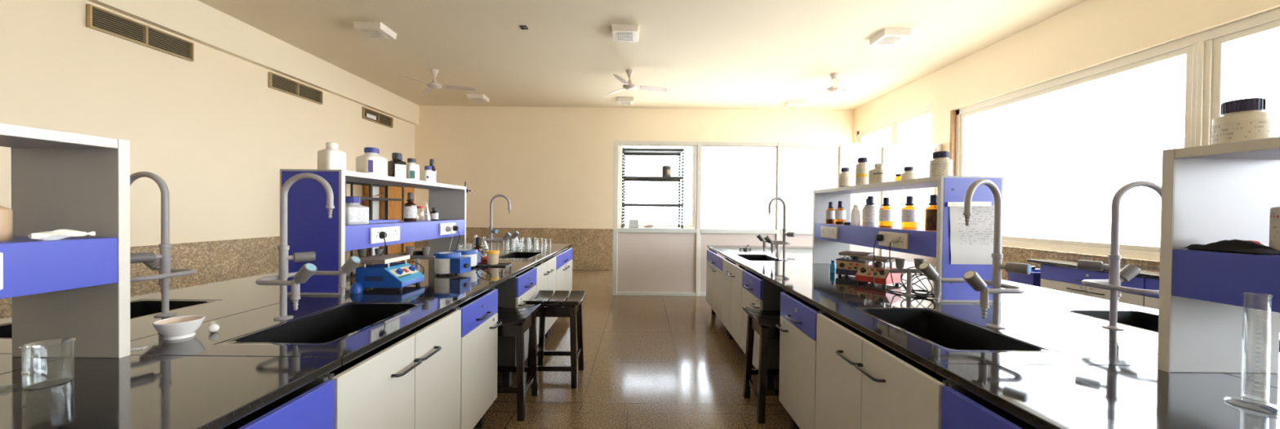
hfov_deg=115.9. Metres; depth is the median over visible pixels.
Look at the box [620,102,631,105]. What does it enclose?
grille
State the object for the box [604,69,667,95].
ceiling fan
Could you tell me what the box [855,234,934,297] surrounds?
magnetic stirrer
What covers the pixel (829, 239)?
shelf
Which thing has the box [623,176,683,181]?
shelf
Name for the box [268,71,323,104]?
air vent
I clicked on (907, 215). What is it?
bottle
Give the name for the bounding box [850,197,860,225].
wash bottle
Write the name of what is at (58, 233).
plastic wrapper
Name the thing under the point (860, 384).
base cabinet
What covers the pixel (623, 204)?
shelf
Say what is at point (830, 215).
bottle
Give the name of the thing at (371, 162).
bottle
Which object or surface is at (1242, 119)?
jar
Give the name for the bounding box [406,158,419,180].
bottle
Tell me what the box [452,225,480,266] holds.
mantle
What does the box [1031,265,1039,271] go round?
metal clamp
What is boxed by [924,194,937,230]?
bottle
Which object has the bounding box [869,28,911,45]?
ceiling light
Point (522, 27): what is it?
junction box
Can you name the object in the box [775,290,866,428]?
base cabinet
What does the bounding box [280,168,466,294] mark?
shelf
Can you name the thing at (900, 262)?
cup
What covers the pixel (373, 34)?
grille
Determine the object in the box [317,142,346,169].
bottle
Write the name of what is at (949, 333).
sink
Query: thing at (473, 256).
pot
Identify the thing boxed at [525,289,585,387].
wooden stool
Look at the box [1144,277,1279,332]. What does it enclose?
base cabinet
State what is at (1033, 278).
base cabinet
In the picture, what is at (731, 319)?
base cabinet
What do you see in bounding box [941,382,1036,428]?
base cabinet
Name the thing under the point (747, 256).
sink
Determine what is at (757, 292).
base cabinet
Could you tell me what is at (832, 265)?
plastic bottle
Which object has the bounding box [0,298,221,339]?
sink
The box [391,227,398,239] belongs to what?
socket
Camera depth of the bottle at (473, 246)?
3.78 m
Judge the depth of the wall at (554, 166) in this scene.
8.69 m
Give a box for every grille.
[362,31,388,38]
[471,98,484,102]
[617,33,633,40]
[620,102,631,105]
[787,105,800,107]
[877,37,902,44]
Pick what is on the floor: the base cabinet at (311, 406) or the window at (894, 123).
the base cabinet at (311, 406)
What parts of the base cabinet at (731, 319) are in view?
door, door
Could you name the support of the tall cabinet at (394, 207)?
on the floor
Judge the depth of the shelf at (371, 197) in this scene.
6.43 m
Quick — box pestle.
[208,320,219,332]
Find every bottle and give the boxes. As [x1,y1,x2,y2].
[0,204,13,240]
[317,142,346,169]
[345,196,368,224]
[355,146,386,175]
[387,152,406,177]
[403,191,417,221]
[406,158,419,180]
[420,165,435,182]
[429,159,436,182]
[430,207,438,220]
[471,235,476,248]
[472,236,483,261]
[826,201,835,223]
[829,259,835,272]
[835,200,845,223]
[838,167,852,187]
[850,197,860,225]
[855,157,869,185]
[862,198,867,225]
[863,195,877,226]
[868,163,889,183]
[879,197,893,226]
[901,166,916,180]
[901,195,917,222]
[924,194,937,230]
[929,151,952,177]
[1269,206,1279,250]
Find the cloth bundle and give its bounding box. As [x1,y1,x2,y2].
[643,224,654,226]
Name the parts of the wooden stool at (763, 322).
leg, seat rail, leg, seat rail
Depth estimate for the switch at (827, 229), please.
3.22 m
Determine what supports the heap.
on the shelf at (1214, 193)
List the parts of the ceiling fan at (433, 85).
blade, blade, motor, blade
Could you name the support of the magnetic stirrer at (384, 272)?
on the countertop at (194, 381)
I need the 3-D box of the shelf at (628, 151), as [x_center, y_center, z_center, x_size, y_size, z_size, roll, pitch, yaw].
[0.211,-1.045,6.715,1.000,0.040,0.548,1,1,0]
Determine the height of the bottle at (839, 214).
0.188 m
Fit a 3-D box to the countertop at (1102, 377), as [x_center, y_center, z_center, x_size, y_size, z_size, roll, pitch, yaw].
[1.686,0.868,2.484,1.608,0.850,5.648,1,1,0]
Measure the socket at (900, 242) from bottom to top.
0.066 m
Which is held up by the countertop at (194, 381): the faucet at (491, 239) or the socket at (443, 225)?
the faucet at (491, 239)
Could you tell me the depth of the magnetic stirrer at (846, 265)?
2.76 m
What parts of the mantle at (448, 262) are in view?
knob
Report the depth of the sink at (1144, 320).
1.89 m
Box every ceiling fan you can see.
[400,68,475,94]
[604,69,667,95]
[796,72,870,99]
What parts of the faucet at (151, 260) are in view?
knob, knob, stem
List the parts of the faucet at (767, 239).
knob, knob, support leg, knob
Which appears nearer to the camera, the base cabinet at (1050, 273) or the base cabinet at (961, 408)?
the base cabinet at (961, 408)
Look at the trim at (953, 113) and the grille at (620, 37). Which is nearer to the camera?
the grille at (620, 37)
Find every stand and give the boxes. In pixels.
[357,248,383,264]
[405,246,435,271]
[464,181,471,192]
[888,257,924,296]
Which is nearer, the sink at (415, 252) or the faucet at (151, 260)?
the faucet at (151, 260)
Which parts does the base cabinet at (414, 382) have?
door, handle, handle, door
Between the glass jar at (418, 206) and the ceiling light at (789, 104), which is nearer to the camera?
the glass jar at (418, 206)
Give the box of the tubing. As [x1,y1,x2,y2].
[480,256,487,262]
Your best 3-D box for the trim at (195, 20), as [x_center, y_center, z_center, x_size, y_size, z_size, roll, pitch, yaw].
[-4.833,-2.091,3.030,0.090,0.420,11.300,1,1,0]
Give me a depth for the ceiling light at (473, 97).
7.78 m
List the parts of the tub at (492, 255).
lid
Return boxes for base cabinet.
[222,376,334,428]
[322,307,461,428]
[410,287,502,428]
[493,266,536,386]
[532,255,555,343]
[539,247,572,333]
[706,248,728,335]
[721,257,744,347]
[741,268,785,388]
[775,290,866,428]
[815,311,953,428]
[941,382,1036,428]
[1007,268,1061,286]
[1040,263,1145,306]
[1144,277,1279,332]
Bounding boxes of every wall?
[0,0,414,246]
[414,105,853,229]
[612,140,942,295]
[853,0,1279,261]
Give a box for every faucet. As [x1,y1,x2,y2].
[129,171,196,316]
[255,173,360,319]
[484,194,519,255]
[755,196,795,260]
[919,178,1031,328]
[1077,180,1161,329]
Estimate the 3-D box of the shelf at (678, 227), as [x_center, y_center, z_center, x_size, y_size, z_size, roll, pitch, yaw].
[0.198,0.235,6.728,1.000,0.040,0.548,1,1,0]
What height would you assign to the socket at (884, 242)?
0.066 m
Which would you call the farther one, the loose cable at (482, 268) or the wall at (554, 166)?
the wall at (554, 166)
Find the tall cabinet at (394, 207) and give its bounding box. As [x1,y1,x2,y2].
[364,185,414,256]
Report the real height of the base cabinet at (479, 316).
0.820 m
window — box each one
[618,146,774,229]
[857,103,933,143]
[955,7,1279,260]
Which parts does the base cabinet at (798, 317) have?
handle, handle, leg, door, drawer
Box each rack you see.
[345,181,404,260]
[621,146,684,228]
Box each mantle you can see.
[433,226,471,275]
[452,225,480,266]
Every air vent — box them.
[85,4,194,61]
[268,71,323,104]
[362,106,393,128]
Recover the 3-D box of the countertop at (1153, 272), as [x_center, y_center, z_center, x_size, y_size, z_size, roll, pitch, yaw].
[4.245,0.490,1.835,0.640,0.028,4.460,1,1,0]
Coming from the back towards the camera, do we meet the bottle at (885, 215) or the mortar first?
the bottle at (885, 215)
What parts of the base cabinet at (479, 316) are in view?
drawer, leg, door, handle, handle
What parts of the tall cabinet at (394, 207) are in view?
door, door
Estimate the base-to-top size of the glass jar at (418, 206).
0.110 m
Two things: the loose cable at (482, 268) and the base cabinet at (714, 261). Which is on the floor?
the base cabinet at (714, 261)
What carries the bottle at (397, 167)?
on the shelf at (309, 227)
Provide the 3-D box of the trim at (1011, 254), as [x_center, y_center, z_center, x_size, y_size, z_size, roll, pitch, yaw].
[4.577,0.880,1.758,0.028,0.900,8.700,1,1,0]
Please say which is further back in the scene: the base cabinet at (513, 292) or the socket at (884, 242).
the base cabinet at (513, 292)
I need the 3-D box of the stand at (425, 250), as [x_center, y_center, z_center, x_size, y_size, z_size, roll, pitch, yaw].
[-1.433,0.309,2.583,0.220,0.201,0.064,1,1,0]
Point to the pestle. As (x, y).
(213, 326)
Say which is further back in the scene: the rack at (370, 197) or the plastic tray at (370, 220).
the rack at (370, 197)
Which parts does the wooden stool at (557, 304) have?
leg, leg, seat rail, seat rail, leg, seat rail, leg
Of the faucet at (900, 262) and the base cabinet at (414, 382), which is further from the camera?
the faucet at (900, 262)
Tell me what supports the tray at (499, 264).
on the countertop at (194, 381)
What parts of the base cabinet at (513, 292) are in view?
leg, door, drawer, handle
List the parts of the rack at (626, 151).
post, post, post, post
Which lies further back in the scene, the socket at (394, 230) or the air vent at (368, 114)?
the air vent at (368, 114)
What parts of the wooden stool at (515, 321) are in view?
seat rail, leg, seat rail, leg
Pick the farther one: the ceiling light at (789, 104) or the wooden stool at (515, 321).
the ceiling light at (789, 104)
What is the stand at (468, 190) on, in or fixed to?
on the countertop at (194, 381)
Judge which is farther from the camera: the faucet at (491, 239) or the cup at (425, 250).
the faucet at (491, 239)
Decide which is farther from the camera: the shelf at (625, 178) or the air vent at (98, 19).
the shelf at (625, 178)
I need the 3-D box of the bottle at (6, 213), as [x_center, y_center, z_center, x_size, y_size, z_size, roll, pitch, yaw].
[-1.665,0.008,1.020,0.072,0.118,0.072,1,1,0]
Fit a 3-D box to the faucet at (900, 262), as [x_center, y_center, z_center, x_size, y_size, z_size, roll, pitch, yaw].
[1.474,0.343,2.193,0.220,0.201,0.064,1,1,0]
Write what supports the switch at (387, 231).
attached to the shelf at (309, 227)
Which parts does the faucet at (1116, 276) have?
knob, stem, knob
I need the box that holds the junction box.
[519,25,528,29]
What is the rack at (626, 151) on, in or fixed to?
on the floor
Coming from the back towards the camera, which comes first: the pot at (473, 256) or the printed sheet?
the pot at (473, 256)
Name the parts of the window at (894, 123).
sash, sash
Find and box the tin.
[662,165,671,176]
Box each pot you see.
[434,257,454,273]
[461,253,476,266]
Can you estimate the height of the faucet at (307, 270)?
0.588 m
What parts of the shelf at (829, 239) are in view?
socket plate, panel, socket plate, panel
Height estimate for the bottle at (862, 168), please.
0.206 m
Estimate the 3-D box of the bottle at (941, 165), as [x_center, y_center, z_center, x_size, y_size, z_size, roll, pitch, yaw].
[1.618,-0.267,2.152,0.098,0.138,0.098,1,1,0]
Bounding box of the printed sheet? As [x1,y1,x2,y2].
[947,201,994,264]
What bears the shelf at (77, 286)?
on the countertop at (194, 381)
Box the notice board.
[371,186,378,255]
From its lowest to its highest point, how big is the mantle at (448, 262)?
0.312 m
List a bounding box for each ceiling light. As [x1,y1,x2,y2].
[352,21,396,39]
[466,93,489,102]
[611,24,638,42]
[617,97,634,105]
[782,100,804,108]
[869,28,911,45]
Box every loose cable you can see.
[475,263,491,271]
[848,284,934,297]
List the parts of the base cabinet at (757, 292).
door, drawer, handle, leg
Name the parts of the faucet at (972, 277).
knob, knob, stem, knob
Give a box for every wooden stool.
[496,303,541,420]
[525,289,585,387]
[742,305,780,422]
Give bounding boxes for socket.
[374,229,381,241]
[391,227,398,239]
[442,224,445,233]
[821,227,825,235]
[831,228,835,237]
[880,232,886,244]
[897,234,903,246]
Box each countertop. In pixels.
[0,242,572,428]
[706,244,1279,428]
[1026,258,1159,279]
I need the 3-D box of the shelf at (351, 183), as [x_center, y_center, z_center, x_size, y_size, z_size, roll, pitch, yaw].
[-4.305,-0.488,6.326,0.318,0.040,1.420,1,1,0]
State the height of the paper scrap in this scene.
0.002 m
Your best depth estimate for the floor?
3.17 m
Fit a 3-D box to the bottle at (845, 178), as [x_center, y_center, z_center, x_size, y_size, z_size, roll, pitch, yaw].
[1.623,-0.287,3.167,0.094,0.160,0.094,1,1,0]
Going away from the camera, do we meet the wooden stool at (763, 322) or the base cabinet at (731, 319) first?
the wooden stool at (763, 322)
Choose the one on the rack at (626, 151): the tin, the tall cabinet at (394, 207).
the tin
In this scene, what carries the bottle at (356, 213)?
on the shelf at (309, 227)
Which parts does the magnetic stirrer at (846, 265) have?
knob, control panel, lid plate, heating plate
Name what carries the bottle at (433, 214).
on the shelf at (309, 227)
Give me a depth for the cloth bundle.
6.63 m
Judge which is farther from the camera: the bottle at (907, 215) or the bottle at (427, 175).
the bottle at (427, 175)
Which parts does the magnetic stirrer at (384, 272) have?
heating plate, knob, control panel, knob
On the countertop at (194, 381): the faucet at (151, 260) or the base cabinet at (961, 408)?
the faucet at (151, 260)
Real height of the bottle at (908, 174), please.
0.088 m
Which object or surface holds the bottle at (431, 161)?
on the shelf at (309, 227)
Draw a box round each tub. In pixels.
[485,249,499,264]
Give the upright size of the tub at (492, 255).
0.109 m
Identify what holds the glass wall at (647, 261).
on the floor
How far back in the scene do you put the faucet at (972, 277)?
1.59 m
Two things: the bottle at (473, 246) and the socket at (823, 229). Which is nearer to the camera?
the socket at (823, 229)
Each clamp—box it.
[739,244,751,249]
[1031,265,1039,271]
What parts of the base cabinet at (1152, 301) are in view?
door, drawer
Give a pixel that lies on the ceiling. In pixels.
(707, 54)
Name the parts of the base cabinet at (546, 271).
door, door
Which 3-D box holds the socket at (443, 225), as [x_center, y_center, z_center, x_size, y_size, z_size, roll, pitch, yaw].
[-1.517,0.113,3.101,0.002,0.066,0.060,1,1,0]
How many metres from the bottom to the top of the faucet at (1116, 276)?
0.588 m
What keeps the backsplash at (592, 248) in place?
attached to the wall at (554, 166)
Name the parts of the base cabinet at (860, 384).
door, handle, handle, door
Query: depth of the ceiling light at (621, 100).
7.90 m
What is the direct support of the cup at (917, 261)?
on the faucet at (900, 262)
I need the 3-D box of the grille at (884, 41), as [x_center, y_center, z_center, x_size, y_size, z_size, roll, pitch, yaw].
[3.103,-2.155,4.979,0.198,0.008,0.198,1,1,0]
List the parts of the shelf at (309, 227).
panel, socket plate, panel, socket plate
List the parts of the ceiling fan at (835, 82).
blade, motor, blade, blade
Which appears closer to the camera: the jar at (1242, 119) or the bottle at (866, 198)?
the jar at (1242, 119)
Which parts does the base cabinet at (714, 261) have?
door, drawer, door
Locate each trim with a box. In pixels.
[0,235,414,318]
[86,0,418,124]
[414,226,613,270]
[949,110,955,175]
[1001,245,1159,285]
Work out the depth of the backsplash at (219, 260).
4.56 m
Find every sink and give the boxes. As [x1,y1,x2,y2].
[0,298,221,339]
[215,302,426,376]
[395,250,422,254]
[498,251,543,266]
[734,253,786,269]
[851,306,1062,382]
[1057,308,1279,353]
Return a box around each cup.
[357,248,366,257]
[374,248,383,254]
[405,246,413,255]
[422,246,430,255]
[894,257,905,269]
[914,257,924,269]
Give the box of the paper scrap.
[130,346,147,350]
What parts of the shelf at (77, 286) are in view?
socket plate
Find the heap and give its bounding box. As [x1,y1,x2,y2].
[1184,239,1279,254]
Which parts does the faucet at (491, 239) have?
knob, support leg, knob, knob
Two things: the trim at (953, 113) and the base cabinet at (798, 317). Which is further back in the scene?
the trim at (953, 113)
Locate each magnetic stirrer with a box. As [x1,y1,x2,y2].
[349,231,424,293]
[835,235,933,294]
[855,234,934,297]
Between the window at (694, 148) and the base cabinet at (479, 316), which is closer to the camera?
the base cabinet at (479, 316)
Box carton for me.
[628,218,638,226]
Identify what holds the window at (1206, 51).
in the wall at (1089, 33)
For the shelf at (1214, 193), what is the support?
on the countertop at (1102, 377)
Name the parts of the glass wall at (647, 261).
post, post, rail, panel, rail, rail, post, rail, panel, rail, rail, post, rail, panel, pane, rail, post, pane, rail, panel, post, panel, pane, rail, post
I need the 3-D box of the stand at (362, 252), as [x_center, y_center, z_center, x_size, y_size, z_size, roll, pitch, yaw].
[-1.643,0.308,2.443,0.220,0.201,0.064,1,1,0]
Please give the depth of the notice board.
6.95 m
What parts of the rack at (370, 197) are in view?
post, post, post, post, post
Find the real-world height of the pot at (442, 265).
0.109 m
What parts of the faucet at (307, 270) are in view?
stem, knob, knob, knob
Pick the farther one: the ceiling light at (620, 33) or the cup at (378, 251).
the ceiling light at (620, 33)
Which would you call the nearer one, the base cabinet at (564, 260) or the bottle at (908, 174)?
the bottle at (908, 174)
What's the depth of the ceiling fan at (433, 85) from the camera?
6.44 m
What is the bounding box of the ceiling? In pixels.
[197,0,1086,110]
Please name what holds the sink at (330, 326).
in the countertop at (194, 381)
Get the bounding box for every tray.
[368,219,399,222]
[475,262,511,266]
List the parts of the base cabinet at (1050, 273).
door, handle, handle, door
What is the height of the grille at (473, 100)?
0.008 m
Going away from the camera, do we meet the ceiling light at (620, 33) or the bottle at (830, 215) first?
the bottle at (830, 215)
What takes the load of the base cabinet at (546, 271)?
on the floor
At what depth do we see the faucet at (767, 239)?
3.73 m
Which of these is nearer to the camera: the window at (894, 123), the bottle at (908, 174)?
the bottle at (908, 174)
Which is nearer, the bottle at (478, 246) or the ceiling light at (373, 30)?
the bottle at (478, 246)
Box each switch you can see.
[384,229,389,239]
[826,228,829,235]
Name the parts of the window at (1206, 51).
sash, sash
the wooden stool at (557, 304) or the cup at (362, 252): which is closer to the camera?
the cup at (362, 252)
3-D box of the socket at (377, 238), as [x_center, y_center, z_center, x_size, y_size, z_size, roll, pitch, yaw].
[-1.517,0.121,2.321,0.002,0.066,0.060,1,1,0]
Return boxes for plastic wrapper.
[27,229,95,239]
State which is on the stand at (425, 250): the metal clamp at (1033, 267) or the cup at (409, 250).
the cup at (409, 250)
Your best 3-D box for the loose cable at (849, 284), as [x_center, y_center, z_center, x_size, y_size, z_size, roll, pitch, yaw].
[1.458,0.435,2.297,0.478,0.010,0.168,1,1,39]
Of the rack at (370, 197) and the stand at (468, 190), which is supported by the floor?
the rack at (370, 197)
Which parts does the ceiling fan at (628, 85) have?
blade, blade, motor, blade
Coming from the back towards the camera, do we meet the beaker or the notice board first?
the notice board
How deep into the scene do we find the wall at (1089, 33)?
4.46 m
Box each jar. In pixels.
[416,205,423,221]
[1211,97,1274,144]
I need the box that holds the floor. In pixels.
[473,269,791,428]
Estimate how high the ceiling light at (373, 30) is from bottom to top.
0.086 m
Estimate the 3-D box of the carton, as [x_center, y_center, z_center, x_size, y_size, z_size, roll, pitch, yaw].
[-0.102,0.148,6.662,0.160,0.130,0.120,1,1,0]
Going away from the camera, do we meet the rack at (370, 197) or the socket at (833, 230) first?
the socket at (833, 230)
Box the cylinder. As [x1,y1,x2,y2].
[1223,291,1279,407]
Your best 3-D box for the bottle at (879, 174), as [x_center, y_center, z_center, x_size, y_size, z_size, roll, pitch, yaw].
[1.623,-0.273,2.717,0.099,0.140,0.098,0,1,-28]
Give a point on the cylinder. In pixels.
(1242, 291)
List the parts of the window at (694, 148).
sash, sash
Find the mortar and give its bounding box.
[151,315,205,339]
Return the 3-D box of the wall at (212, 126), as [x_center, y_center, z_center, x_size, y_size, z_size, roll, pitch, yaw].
[-4.995,-0.543,3.045,0.200,3.520,11.700,1,1,0]
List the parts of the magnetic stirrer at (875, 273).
knob, control panel, heating plate, knob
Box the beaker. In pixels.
[18,337,76,387]
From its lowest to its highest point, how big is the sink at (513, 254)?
0.218 m
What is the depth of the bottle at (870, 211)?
2.76 m
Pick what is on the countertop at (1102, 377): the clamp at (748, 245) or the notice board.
the clamp at (748, 245)
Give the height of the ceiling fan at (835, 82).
0.298 m
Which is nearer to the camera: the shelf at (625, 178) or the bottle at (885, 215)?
the bottle at (885, 215)
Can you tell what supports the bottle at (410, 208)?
on the shelf at (309, 227)
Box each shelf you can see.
[0,123,130,357]
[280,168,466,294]
[346,181,402,186]
[346,195,402,200]
[622,147,681,155]
[622,203,681,206]
[622,226,680,228]
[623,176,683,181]
[812,175,1003,302]
[1157,136,1279,373]
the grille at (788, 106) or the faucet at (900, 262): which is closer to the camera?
the faucet at (900, 262)
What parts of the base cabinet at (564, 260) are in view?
door, drawer, door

